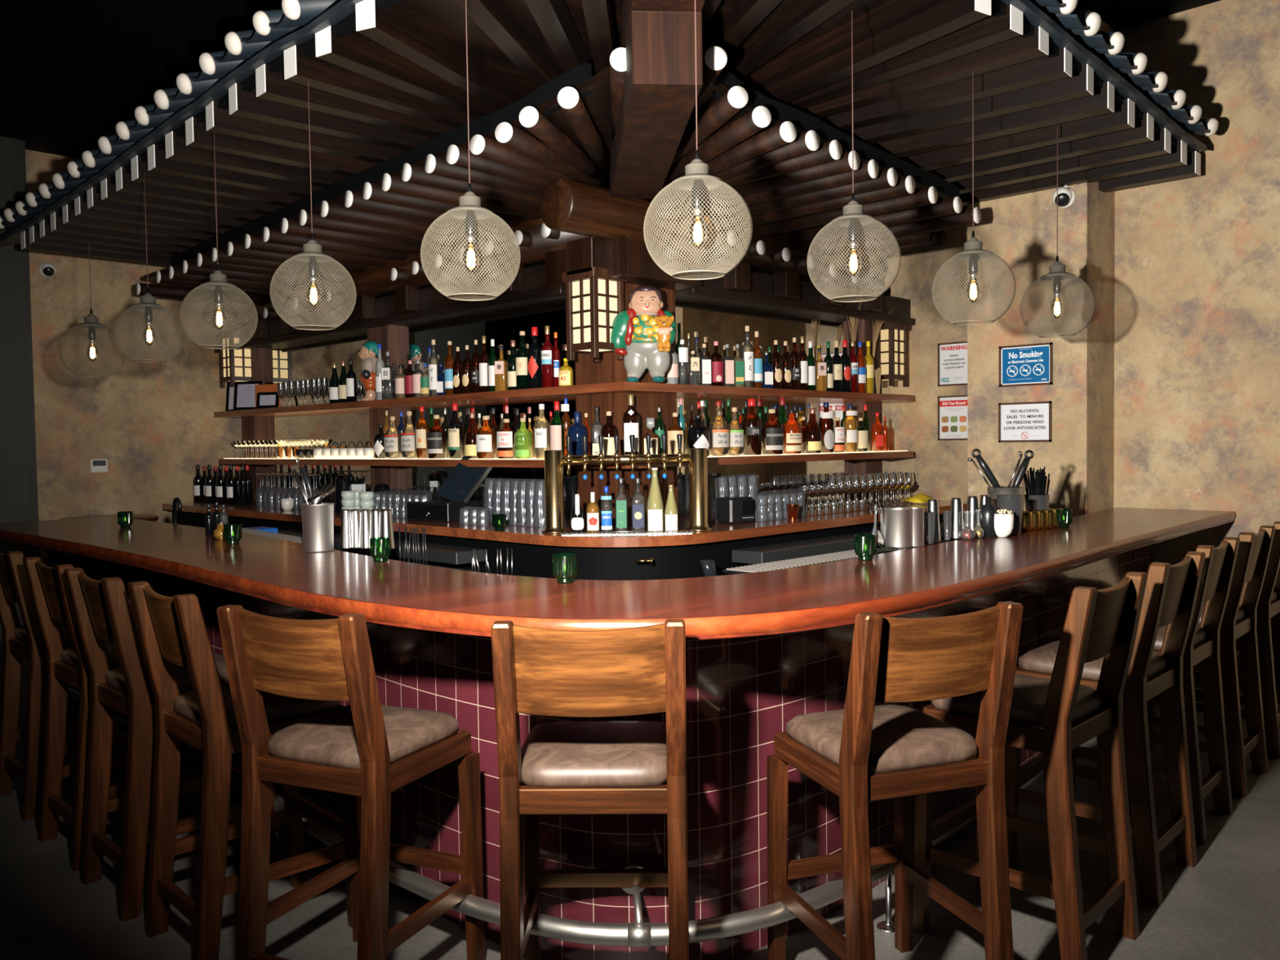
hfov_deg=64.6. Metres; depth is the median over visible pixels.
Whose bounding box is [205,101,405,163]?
rafter
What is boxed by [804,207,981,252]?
rafter
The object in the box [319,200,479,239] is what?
rafter
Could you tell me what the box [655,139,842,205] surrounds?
rafter
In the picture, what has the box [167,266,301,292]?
rafter
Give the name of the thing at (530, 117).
rafter
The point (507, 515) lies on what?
pint glass
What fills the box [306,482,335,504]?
jigger
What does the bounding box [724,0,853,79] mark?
rafter
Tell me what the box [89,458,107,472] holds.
thermostat
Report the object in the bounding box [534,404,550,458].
liquor bottle
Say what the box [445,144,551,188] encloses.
rafter
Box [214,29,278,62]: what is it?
tile
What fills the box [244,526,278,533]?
box
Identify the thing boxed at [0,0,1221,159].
ceiling
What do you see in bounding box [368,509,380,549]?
tin
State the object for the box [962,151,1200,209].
rafter
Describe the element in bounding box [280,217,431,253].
rafter
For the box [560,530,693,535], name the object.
drip tray
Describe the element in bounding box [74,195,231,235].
rafter
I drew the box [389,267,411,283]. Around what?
round tenon
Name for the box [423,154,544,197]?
rafter
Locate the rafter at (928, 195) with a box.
[752,186,937,236]
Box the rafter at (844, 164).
[666,150,859,211]
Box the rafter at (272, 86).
[255,63,454,137]
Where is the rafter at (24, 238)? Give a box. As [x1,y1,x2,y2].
[20,231,172,266]
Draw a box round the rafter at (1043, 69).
[819,47,1071,131]
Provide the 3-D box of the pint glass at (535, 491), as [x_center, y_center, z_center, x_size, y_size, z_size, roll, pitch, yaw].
[-0.546,0.132,5.546,0.091,0.149,0.091,1,3,44]
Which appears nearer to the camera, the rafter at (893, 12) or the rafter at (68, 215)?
the rafter at (893, 12)
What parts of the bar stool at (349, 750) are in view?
post, backrest, rail, leg, post, rail, rail, leg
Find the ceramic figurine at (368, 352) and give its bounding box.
[358,341,381,400]
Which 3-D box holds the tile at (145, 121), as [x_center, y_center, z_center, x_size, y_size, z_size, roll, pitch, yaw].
[-2.176,-1.939,5.248,0.218,0.409,0.893,1,3,44]
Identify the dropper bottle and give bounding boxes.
[204,504,213,535]
[212,502,221,536]
[219,504,228,537]
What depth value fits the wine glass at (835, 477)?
6.76 m
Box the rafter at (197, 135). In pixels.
[185,116,378,176]
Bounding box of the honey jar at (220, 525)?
[213,521,225,539]
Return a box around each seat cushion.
[15,621,137,644]
[61,640,120,669]
[106,653,228,697]
[173,682,340,729]
[268,704,458,768]
[520,720,666,786]
[786,704,977,773]
[930,673,1103,728]
[1018,640,1166,680]
[1153,625,1205,650]
[1198,601,1244,625]
[1271,590,1276,602]
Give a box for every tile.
[0,214,26,231]
[1,207,36,226]
[12,200,48,218]
[22,191,61,210]
[35,182,74,202]
[48,171,90,193]
[62,160,104,182]
[77,148,120,172]
[93,134,138,159]
[110,120,157,145]
[128,104,177,131]
[146,87,199,115]
[168,71,222,101]
[190,50,249,81]
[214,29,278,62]
[240,8,305,44]
[268,0,341,28]
[1029,0,1078,14]
[1044,11,1101,36]
[1069,31,1124,54]
[1091,51,1147,74]
[1116,70,1168,93]
[1137,88,1186,109]
[1158,103,1202,124]
[1174,116,1218,136]
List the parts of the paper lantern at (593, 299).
corner post, frame, plate, corner post, corner post, corner post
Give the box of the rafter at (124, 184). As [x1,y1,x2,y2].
[115,166,284,214]
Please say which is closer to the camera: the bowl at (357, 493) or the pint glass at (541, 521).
the pint glass at (541, 521)
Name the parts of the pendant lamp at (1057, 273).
bulb, cord, wire globe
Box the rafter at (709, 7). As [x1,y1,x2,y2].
[701,0,721,32]
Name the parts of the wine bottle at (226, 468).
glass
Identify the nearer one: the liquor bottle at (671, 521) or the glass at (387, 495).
the liquor bottle at (671, 521)
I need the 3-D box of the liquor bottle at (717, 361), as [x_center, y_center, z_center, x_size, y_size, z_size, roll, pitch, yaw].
[0.448,-0.680,5.941,0.083,0.267,0.085,-1,2,-18]
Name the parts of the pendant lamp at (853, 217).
cord, bulb, wire globe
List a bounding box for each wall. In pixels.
[25,149,243,566]
[240,260,545,326]
[700,254,884,294]
[884,225,968,501]
[1113,0,1279,708]
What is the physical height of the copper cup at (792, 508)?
0.092 m
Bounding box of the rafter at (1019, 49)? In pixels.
[800,26,1048,119]
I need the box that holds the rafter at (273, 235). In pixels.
[261,226,409,260]
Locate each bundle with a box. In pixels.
[398,527,427,564]
[471,548,512,575]
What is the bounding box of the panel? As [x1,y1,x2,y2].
[574,283,678,525]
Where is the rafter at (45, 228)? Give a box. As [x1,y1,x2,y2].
[39,218,187,253]
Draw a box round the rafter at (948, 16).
[756,0,991,104]
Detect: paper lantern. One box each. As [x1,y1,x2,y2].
[216,324,252,387]
[561,266,626,362]
[878,310,911,386]
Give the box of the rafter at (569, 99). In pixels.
[557,86,610,182]
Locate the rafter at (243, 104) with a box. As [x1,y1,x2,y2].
[228,83,431,150]
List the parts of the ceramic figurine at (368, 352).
leg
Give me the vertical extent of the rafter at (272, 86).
0.115 m
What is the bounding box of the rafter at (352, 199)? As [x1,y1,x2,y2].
[343,190,504,232]
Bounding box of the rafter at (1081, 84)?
[842,63,1093,144]
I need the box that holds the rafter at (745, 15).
[702,0,782,56]
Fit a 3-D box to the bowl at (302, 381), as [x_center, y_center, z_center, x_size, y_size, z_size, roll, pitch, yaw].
[-2.654,-0.722,8.012,0.053,0.115,0.054,1,3,44]
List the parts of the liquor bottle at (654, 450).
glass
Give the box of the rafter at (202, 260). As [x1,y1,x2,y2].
[195,253,333,281]
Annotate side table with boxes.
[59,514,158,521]
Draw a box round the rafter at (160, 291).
[134,282,264,306]
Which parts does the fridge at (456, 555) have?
door, door handle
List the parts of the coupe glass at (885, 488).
stem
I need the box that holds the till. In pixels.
[406,455,492,521]
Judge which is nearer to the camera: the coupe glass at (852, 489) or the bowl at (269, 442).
the coupe glass at (852, 489)
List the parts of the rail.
rail post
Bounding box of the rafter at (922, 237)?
[822,231,930,257]
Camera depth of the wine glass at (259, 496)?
8.13 m
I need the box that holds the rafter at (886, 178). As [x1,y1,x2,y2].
[706,167,897,222]
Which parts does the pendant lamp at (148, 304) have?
cord, wire globe, bulb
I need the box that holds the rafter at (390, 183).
[380,173,541,219]
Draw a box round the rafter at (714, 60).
[694,46,727,105]
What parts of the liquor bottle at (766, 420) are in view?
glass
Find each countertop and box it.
[162,498,967,546]
[162,498,967,580]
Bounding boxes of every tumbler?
[275,447,284,457]
[284,446,293,457]
[292,446,301,457]
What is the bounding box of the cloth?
[899,493,941,502]
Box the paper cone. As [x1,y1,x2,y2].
[874,366,881,393]
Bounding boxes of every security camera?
[38,262,56,277]
[1052,185,1076,208]
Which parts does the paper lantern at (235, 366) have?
corner post, plate, corner post, frame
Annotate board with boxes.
[27,0,401,235]
[143,65,963,280]
[712,66,959,199]
[991,0,1177,147]
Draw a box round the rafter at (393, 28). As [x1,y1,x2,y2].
[355,0,532,109]
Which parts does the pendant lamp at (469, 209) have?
cord, wire globe, bulb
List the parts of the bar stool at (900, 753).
leg, rail, post, leg, rail, backrest, post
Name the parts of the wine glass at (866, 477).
stem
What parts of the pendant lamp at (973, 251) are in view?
cord, bulb, wire globe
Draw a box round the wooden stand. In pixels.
[254,383,281,408]
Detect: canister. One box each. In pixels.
[1021,511,1032,531]
[1026,510,1040,530]
[1035,509,1048,529]
[1041,509,1056,528]
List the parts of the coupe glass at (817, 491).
stem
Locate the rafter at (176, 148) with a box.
[164,131,349,187]
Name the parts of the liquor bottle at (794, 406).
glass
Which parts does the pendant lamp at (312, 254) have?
cord, wire globe, bulb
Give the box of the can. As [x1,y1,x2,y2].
[986,486,1024,511]
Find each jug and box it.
[333,474,351,511]
[373,483,390,509]
[996,493,1023,534]
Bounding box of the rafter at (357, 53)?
[315,26,498,119]
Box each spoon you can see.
[295,457,308,499]
[300,466,313,497]
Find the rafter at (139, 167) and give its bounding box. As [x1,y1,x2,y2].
[130,155,302,206]
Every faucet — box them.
[172,497,182,524]
[565,435,572,479]
[581,435,588,479]
[597,435,604,479]
[613,435,620,479]
[629,435,635,479]
[644,434,652,479]
[660,434,667,478]
[676,434,683,479]
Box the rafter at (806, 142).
[645,130,819,202]
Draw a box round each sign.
[937,341,967,386]
[937,395,967,439]
[998,400,1052,442]
[999,342,1053,386]
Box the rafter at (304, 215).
[297,209,453,247]
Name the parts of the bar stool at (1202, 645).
leg, post, rail, backrest, post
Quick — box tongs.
[291,469,308,504]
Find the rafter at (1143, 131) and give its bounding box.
[927,113,1153,182]
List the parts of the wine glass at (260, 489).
stem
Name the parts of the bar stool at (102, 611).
post, backrest, rail, post, rail, leg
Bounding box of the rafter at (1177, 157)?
[959,139,1186,205]
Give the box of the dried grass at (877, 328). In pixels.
[872,306,894,364]
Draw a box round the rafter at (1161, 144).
[950,127,1170,194]
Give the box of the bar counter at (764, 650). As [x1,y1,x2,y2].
[0,507,1235,959]
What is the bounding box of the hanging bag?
[700,559,717,577]
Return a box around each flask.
[959,511,975,540]
[973,509,984,538]
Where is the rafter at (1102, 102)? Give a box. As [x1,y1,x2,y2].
[869,81,1114,157]
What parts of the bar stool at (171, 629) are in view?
post, backrest, rail, post, rail, leg, rail, leg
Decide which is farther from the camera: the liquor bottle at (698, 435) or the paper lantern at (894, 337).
the paper lantern at (894, 337)
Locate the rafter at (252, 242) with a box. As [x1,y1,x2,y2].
[243,234,388,266]
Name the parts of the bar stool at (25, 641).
backrest, post, rail, post, rail, leg, leg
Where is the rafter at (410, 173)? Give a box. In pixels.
[400,163,540,208]
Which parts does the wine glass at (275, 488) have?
stem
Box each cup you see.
[280,498,293,511]
[295,448,304,457]
[302,448,311,457]
[311,448,314,457]
[313,442,322,457]
[321,442,330,457]
[329,441,339,458]
[337,441,347,458]
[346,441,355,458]
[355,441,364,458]
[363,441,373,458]
[786,503,799,520]
[994,509,1013,537]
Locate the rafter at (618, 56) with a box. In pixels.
[609,47,626,142]
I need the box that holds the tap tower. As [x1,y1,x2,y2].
[542,434,711,533]
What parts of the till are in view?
drawer, cash drawer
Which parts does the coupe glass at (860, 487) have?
stem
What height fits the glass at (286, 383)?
0.200 m
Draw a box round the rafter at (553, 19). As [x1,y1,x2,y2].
[524,0,595,76]
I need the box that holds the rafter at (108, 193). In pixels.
[100,177,264,222]
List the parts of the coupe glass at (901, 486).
stem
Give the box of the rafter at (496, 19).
[453,0,563,88]
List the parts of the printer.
panel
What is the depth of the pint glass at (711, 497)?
5.91 m
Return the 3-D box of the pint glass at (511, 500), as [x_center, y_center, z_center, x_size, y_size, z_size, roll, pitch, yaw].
[-0.698,0.178,5.700,0.091,0.149,0.091,1,3,44]
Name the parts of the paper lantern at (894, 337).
corner post, frame, plate, corner post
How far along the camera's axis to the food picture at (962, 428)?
7.32 m
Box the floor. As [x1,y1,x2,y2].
[0,648,1279,959]
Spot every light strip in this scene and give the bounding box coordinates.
[223,457,544,459]
[707,450,907,457]
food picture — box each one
[941,416,948,422]
[942,426,948,431]
[950,416,957,422]
[950,426,957,431]
[959,415,966,422]
[959,425,966,431]
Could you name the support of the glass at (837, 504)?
on the countertop at (675, 556)
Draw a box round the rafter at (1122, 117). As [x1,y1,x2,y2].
[898,97,1134,171]
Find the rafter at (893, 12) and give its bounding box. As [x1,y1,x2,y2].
[739,0,945,90]
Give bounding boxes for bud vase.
[868,373,876,393]
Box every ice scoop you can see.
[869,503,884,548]
[879,503,884,546]
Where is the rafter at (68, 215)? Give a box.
[62,204,215,242]
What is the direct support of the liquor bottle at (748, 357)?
on the corner shelf at (571, 391)
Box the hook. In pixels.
[635,557,653,564]
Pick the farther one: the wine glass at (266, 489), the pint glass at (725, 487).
the wine glass at (266, 489)
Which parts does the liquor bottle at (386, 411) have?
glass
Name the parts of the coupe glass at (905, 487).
stem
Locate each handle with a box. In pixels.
[967,448,1000,488]
[1007,449,1034,488]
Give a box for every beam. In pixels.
[172,62,591,266]
[219,263,565,347]
[545,234,701,290]
[609,10,702,198]
[622,0,705,48]
[675,262,910,319]
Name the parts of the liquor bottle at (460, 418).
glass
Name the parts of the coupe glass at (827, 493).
stem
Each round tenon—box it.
[262,307,284,319]
[292,297,314,311]
[324,290,352,304]
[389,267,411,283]
[410,261,431,276]
[433,253,453,269]
[458,247,475,262]
[484,240,503,256]
[512,230,532,247]
[540,222,559,239]
[720,231,737,247]
[748,240,765,257]
[772,247,791,263]
[793,255,815,271]
[803,263,837,280]
[833,271,858,286]
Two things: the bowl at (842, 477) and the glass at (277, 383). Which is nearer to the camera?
the bowl at (842, 477)
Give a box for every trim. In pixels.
[214,287,565,353]
[688,285,915,325]
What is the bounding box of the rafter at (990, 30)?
[785,4,1022,110]
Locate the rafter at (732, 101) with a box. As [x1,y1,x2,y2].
[671,85,748,166]
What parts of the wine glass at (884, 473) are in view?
stem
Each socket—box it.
[88,325,95,342]
[144,306,152,325]
[214,284,222,307]
[308,255,317,282]
[465,209,475,241]
[691,179,703,214]
[848,217,858,248]
[968,253,977,278]
[1053,275,1061,297]
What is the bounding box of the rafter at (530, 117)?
[519,106,609,182]
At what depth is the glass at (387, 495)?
6.47 m
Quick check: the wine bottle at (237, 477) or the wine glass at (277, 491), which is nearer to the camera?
the wine glass at (277, 491)
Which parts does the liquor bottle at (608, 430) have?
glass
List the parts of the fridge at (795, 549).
door handle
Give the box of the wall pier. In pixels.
[967,8,1115,517]
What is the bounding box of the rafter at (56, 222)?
[50,211,201,248]
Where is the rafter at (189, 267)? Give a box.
[181,260,315,287]
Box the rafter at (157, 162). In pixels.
[147,144,323,197]
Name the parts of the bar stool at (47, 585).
post, backrest, rail, post, leg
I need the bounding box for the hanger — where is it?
[566,236,607,275]
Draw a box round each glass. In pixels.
[231,440,240,457]
[235,440,245,457]
[240,440,249,457]
[244,440,253,457]
[249,440,259,457]
[253,440,263,457]
[254,473,266,506]
[255,471,262,491]
[257,472,266,504]
[258,440,267,457]
[261,473,272,506]
[263,440,275,457]
[263,472,273,504]
[266,471,274,488]
[266,474,277,507]
[267,440,279,457]
[269,472,279,505]
[271,440,284,457]
[272,474,284,507]
[275,440,287,457]
[277,382,283,407]
[277,473,284,505]
[279,383,286,406]
[279,474,290,508]
[282,382,288,406]
[282,473,291,496]
[284,474,296,508]
[285,382,290,406]
[287,473,297,506]
[288,381,294,406]
[290,382,297,397]
[290,474,302,509]
[293,380,301,405]
[296,382,303,405]
[297,474,308,509]
[299,380,306,405]
[302,381,307,404]
[302,475,308,503]
[304,379,311,404]
[307,380,314,395]
[308,475,319,498]
[310,378,317,404]
[312,380,319,404]
[313,474,322,502]
[315,377,321,404]
[317,379,324,395]
[320,377,328,404]
[324,378,330,395]
[373,492,384,506]
[373,502,383,509]
[375,491,385,505]
[378,493,391,507]
[378,502,390,509]
[382,491,391,501]
[385,493,397,507]
[391,493,404,508]
[392,502,404,517]
[395,492,405,502]
[398,502,404,518]
[399,493,410,508]
[404,493,417,505]
[404,503,407,519]
[410,494,422,501]
[415,493,426,501]
[417,494,430,501]
[421,493,432,500]
[458,507,472,524]
[462,506,475,521]
[467,508,481,524]
[471,506,484,522]
[475,508,489,525]
[479,506,491,523]
[483,477,494,499]
[483,480,498,506]
[483,497,497,523]
[484,488,499,514]
[487,479,498,503]
[487,487,500,508]
[487,495,500,511]
[491,480,506,506]
[491,488,506,514]
[491,497,506,524]
[495,479,508,504]
[497,487,509,511]
[497,496,509,520]
[499,480,514,506]
[499,488,515,515]
[500,497,515,524]
[504,479,515,497]
[505,488,515,513]
[506,496,516,521]
[508,480,524,506]
[508,488,524,515]
[508,497,524,524]
[512,479,523,505]
[515,480,530,507]
[515,489,532,516]
[515,498,532,525]
[520,480,533,499]
[523,497,533,522]
[524,480,540,508]
[524,489,541,517]
[524,498,541,526]
[528,480,542,506]
[530,488,543,514]
[531,497,542,523]
[532,489,545,517]
[533,480,545,502]
[533,499,545,526]
[536,480,544,503]
[707,477,719,497]
[707,486,718,497]
[707,495,717,521]
[708,476,721,497]
[709,493,719,519]
[713,486,727,512]
[715,477,728,496]
[718,475,730,496]
[724,476,738,496]
[728,475,741,496]
[728,485,737,496]
[733,474,745,491]
[733,475,748,496]
[737,484,747,496]
[738,475,751,497]
[743,484,756,508]
[744,475,758,493]
[748,474,761,499]
[754,494,768,511]
[755,504,768,520]
[757,493,769,504]
[758,502,770,518]
[762,493,775,510]
[762,503,775,519]
[764,493,777,508]
[769,493,782,510]
[769,502,782,519]
[773,492,784,502]
[774,501,784,516]
[777,493,790,509]
[777,502,788,518]
[781,491,791,501]
[784,502,795,517]
[785,492,797,503]
[791,491,799,505]
[792,492,804,507]
[792,501,804,516]
[795,490,807,504]
[796,489,812,497]
[798,505,810,516]
[804,488,819,513]
[804,504,817,515]
[806,487,821,511]
[810,488,826,512]
[812,504,824,515]
[818,488,833,511]
[819,503,831,514]
[825,487,840,511]
[826,476,837,507]
[827,502,839,513]
[829,475,840,505]
[832,486,848,510]
[833,476,844,506]
[833,502,845,512]
[837,475,848,504]
[839,484,848,506]
[840,486,855,509]
[841,475,853,506]
[841,501,853,511]
[846,475,855,503]
[847,485,862,508]
[848,501,860,511]
[849,475,861,505]
[854,485,869,507]
[855,500,866,510]
[857,475,868,504]
[860,474,871,502]
[862,481,873,502]
[862,484,876,507]
[864,475,875,503]
[864,483,878,505]
[868,473,877,502]
[868,484,883,506]
[871,482,885,504]
[873,474,884,503]
[875,484,890,506]
[876,473,885,501]
[881,473,891,502]
[884,472,893,500]
[884,483,897,505]
[886,481,900,502]
[888,473,898,502]
[890,482,905,504]
[891,471,901,499]
[893,480,906,502]
[894,472,906,501]
[897,482,912,503]
[898,471,908,498]
[899,479,911,498]
[900,480,914,501]
[904,472,914,488]
[924,511,935,544]
[942,511,951,540]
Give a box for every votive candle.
[117,511,133,528]
[223,523,242,544]
[369,537,391,562]
[492,514,506,530]
[552,552,577,583]
[854,534,876,560]
[1048,508,1062,527]
[1055,508,1072,528]
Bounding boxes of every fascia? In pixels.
[0,0,364,247]
[1001,0,1206,151]
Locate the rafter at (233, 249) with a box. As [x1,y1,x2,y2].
[226,241,368,272]
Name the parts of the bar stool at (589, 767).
post, leg, backrest, rail, post, leg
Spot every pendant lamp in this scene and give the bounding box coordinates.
[58,243,124,377]
[113,172,184,362]
[179,133,257,349]
[270,78,356,330]
[420,0,520,301]
[643,0,752,279]
[807,10,901,302]
[932,71,1015,325]
[1020,125,1095,337]
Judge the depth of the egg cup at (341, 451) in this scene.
7.45 m
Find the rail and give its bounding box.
[24,668,1042,947]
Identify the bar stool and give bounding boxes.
[0,551,153,820]
[22,556,203,871]
[63,567,277,921]
[127,581,352,959]
[216,604,484,959]
[490,618,688,959]
[766,601,1023,959]
[912,571,1147,959]
[1004,551,1205,906]
[1071,537,1239,844]
[1124,525,1275,796]
[1160,521,1279,758]
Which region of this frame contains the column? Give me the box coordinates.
[0,136,39,648]
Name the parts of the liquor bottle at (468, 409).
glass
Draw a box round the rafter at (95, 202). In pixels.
[86,186,248,229]
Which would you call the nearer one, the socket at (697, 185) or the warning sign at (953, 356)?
the socket at (697, 185)
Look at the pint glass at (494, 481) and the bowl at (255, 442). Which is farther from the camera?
the bowl at (255, 442)
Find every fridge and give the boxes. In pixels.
[278,528,488,573]
[728,522,964,574]
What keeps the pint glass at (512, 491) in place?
on the pint glass at (511, 500)
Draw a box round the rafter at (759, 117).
[662,106,771,186]
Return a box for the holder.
[1023,466,1049,511]
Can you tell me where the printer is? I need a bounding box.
[714,496,754,524]
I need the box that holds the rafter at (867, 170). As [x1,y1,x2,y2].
[684,159,878,216]
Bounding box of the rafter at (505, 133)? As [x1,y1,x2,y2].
[494,121,609,189]
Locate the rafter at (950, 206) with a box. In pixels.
[781,196,962,244]
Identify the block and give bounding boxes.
[248,317,268,339]
[280,311,300,333]
[314,302,336,328]
[352,294,375,320]
[395,284,419,313]
[442,275,468,304]
[496,262,524,294]
[722,261,750,292]
[773,271,799,299]
[819,279,843,306]
[860,284,883,312]
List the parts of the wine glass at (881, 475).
stem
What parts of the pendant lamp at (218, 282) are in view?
cord, wire globe, bulb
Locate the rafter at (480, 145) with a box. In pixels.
[469,134,575,182]
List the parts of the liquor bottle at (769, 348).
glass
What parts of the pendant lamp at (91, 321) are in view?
cord, wire globe, bulb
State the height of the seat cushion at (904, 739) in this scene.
0.068 m
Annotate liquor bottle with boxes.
[373,424,386,458]
[375,343,384,399]
[381,351,395,399]
[383,410,387,433]
[383,416,401,458]
[391,363,399,395]
[395,364,404,398]
[397,411,406,457]
[400,411,416,458]
[404,360,416,397]
[412,360,424,397]
[415,406,428,458]
[420,363,429,396]
[426,414,446,458]
[427,407,434,429]
[428,339,439,395]
[435,363,444,395]
[441,408,448,457]
[444,341,454,395]
[448,403,462,458]
[452,346,462,394]
[459,417,465,456]
[462,345,471,393]
[464,412,477,458]
[465,408,470,434]
[471,339,479,392]
[475,416,496,458]
[476,413,481,428]
[479,335,488,392]
[488,339,497,391]
[488,407,498,457]
[494,346,507,391]
[496,418,515,458]
[502,406,511,429]
[506,340,515,390]
[513,408,522,457]
[514,417,532,458]
[515,331,528,389]
[526,417,533,457]
[527,326,542,388]
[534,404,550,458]
[541,325,554,387]
[547,411,552,450]
[550,401,564,455]
[553,332,560,386]
[558,358,573,386]
[560,398,571,455]
[567,411,588,455]
[570,493,584,532]
[584,413,591,455]
[586,492,599,532]
[591,406,603,455]
[600,411,617,454]
[600,486,613,531]
[614,478,627,531]
[622,394,639,454]
[631,478,645,531]
[642,417,659,454]
[646,467,663,531]
[653,406,664,454]
[664,342,678,384]
[664,484,678,530]
[666,412,684,453]
[675,323,684,381]
[677,339,688,384]
[677,398,685,453]
[687,333,693,384]
[687,414,709,456]
[688,351,699,385]
[688,404,694,428]
[693,337,700,385]
[699,343,711,385]
[700,400,707,427]
[708,400,728,456]
[710,341,723,386]
[722,343,734,386]
[724,398,733,455]
[727,407,743,455]
[733,343,744,386]
[741,325,753,387]
[742,398,762,455]
[742,400,747,419]
[753,331,762,387]
[761,408,783,454]
[762,351,773,388]
[762,406,768,424]
[768,346,770,362]
[769,340,782,388]
[777,398,787,426]
[781,341,791,389]
[782,408,802,453]
[789,337,800,390]
[793,405,798,422]
[799,336,808,390]
[801,417,806,453]
[804,403,809,426]
[804,408,822,453]
[807,341,815,390]
[815,347,826,391]
[818,402,834,453]
[823,341,833,391]
[832,340,842,391]
[832,405,835,420]
[834,417,844,452]
[840,339,851,391]
[843,404,857,452]
[849,341,857,392]
[857,342,866,392]
[857,417,868,451]
[862,404,870,451]
[864,341,874,393]
[871,412,883,451]
[883,417,888,451]
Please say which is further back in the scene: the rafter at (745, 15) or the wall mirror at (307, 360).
the wall mirror at (307, 360)
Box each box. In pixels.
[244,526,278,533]
[351,475,365,491]
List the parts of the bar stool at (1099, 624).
leg, rail, leg, rail, post, rail, backrest, post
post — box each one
[241,346,266,500]
[367,324,401,494]
[853,319,882,502]
[881,380,889,499]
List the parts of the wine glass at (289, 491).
stem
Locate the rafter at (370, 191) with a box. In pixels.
[361,182,528,226]
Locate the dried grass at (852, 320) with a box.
[847,297,862,342]
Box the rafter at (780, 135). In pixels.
[644,121,796,200]
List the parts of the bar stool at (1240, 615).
leg, post, rail, backrest, post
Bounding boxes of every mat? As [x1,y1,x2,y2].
[222,527,302,543]
[722,546,911,573]
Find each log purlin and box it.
[202,217,589,328]
[539,177,876,285]
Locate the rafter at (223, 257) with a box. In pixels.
[210,247,351,277]
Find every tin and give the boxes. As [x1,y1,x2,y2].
[340,509,352,549]
[351,509,360,548]
[359,509,370,549]
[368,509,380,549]
[378,508,395,550]
[924,498,941,542]
[950,497,964,539]
[965,495,980,535]
[979,494,989,508]
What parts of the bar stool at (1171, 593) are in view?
leg, rail, post, rail, backrest, post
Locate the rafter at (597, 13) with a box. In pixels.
[582,0,616,74]
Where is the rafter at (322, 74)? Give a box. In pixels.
[284,44,475,128]
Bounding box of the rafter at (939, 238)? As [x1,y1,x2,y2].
[840,231,946,261]
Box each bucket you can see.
[300,502,334,552]
[884,506,912,548]
[900,506,924,546]
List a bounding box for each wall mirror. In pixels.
[262,330,370,504]
[397,297,577,519]
[675,294,854,518]
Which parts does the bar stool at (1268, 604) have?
leg, post, rail, post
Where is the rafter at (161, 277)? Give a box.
[155,270,286,295]
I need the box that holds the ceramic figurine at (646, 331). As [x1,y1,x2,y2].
[610,284,676,382]
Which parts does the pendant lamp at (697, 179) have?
cord, wire globe, bulb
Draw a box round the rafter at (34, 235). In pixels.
[29,225,172,259]
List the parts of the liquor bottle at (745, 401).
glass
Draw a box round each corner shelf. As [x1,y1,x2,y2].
[213,381,913,417]
[218,451,913,468]
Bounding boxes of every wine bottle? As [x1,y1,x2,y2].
[193,464,204,502]
[202,466,206,501]
[204,464,215,502]
[213,466,217,502]
[216,464,226,503]
[224,466,228,496]
[226,464,236,504]
[235,466,240,503]
[238,465,248,505]
[245,465,253,504]
[328,362,338,403]
[337,360,346,402]
[346,358,356,402]
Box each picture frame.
[225,382,234,411]
[233,381,262,410]
[256,391,279,408]
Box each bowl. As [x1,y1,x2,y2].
[231,440,240,446]
[235,440,245,446]
[240,440,249,446]
[244,440,253,446]
[249,440,259,446]
[253,440,263,446]
[254,487,266,506]
[257,486,266,504]
[258,440,266,446]
[261,488,272,506]
[263,440,275,446]
[266,488,277,507]
[267,440,279,446]
[269,486,279,505]
[271,440,284,446]
[272,488,284,507]
[275,440,287,446]
[277,382,283,396]
[279,383,286,398]
[279,488,290,508]
[282,382,288,396]
[284,488,296,508]
[285,382,290,397]
[288,381,294,395]
[289,487,297,506]
[290,489,302,509]
[293,380,301,395]
[296,382,303,396]
[297,491,308,509]
[299,380,306,395]
[302,381,307,395]
[302,489,308,503]
[304,379,311,394]
[308,490,319,498]
[310,378,317,394]
[312,380,319,395]
[315,377,321,393]
[320,377,328,393]
[341,490,355,498]
[341,498,355,506]
[341,506,355,510]
[349,490,363,498]
[355,498,359,506]
[359,491,373,500]
[359,499,374,507]
[359,506,373,511]
[804,488,819,497]
[810,488,826,497]
[818,488,833,496]
[825,487,840,495]
[826,476,837,487]
[829,475,840,485]
[832,486,848,494]
[833,476,844,486]
[837,475,848,485]
[840,486,855,494]
[841,475,853,485]
[847,485,862,493]
[849,475,861,485]
[854,485,869,493]
[857,475,868,484]
[861,474,871,484]
[862,484,876,493]
[864,475,875,483]
[868,484,883,492]
[873,474,884,482]
[875,484,890,491]
[876,473,885,482]
[881,473,891,490]
[884,483,897,490]
[888,473,898,481]
[890,482,905,490]
[891,471,901,481]
[894,472,906,488]
[897,482,912,489]
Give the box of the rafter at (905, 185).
[728,175,915,228]

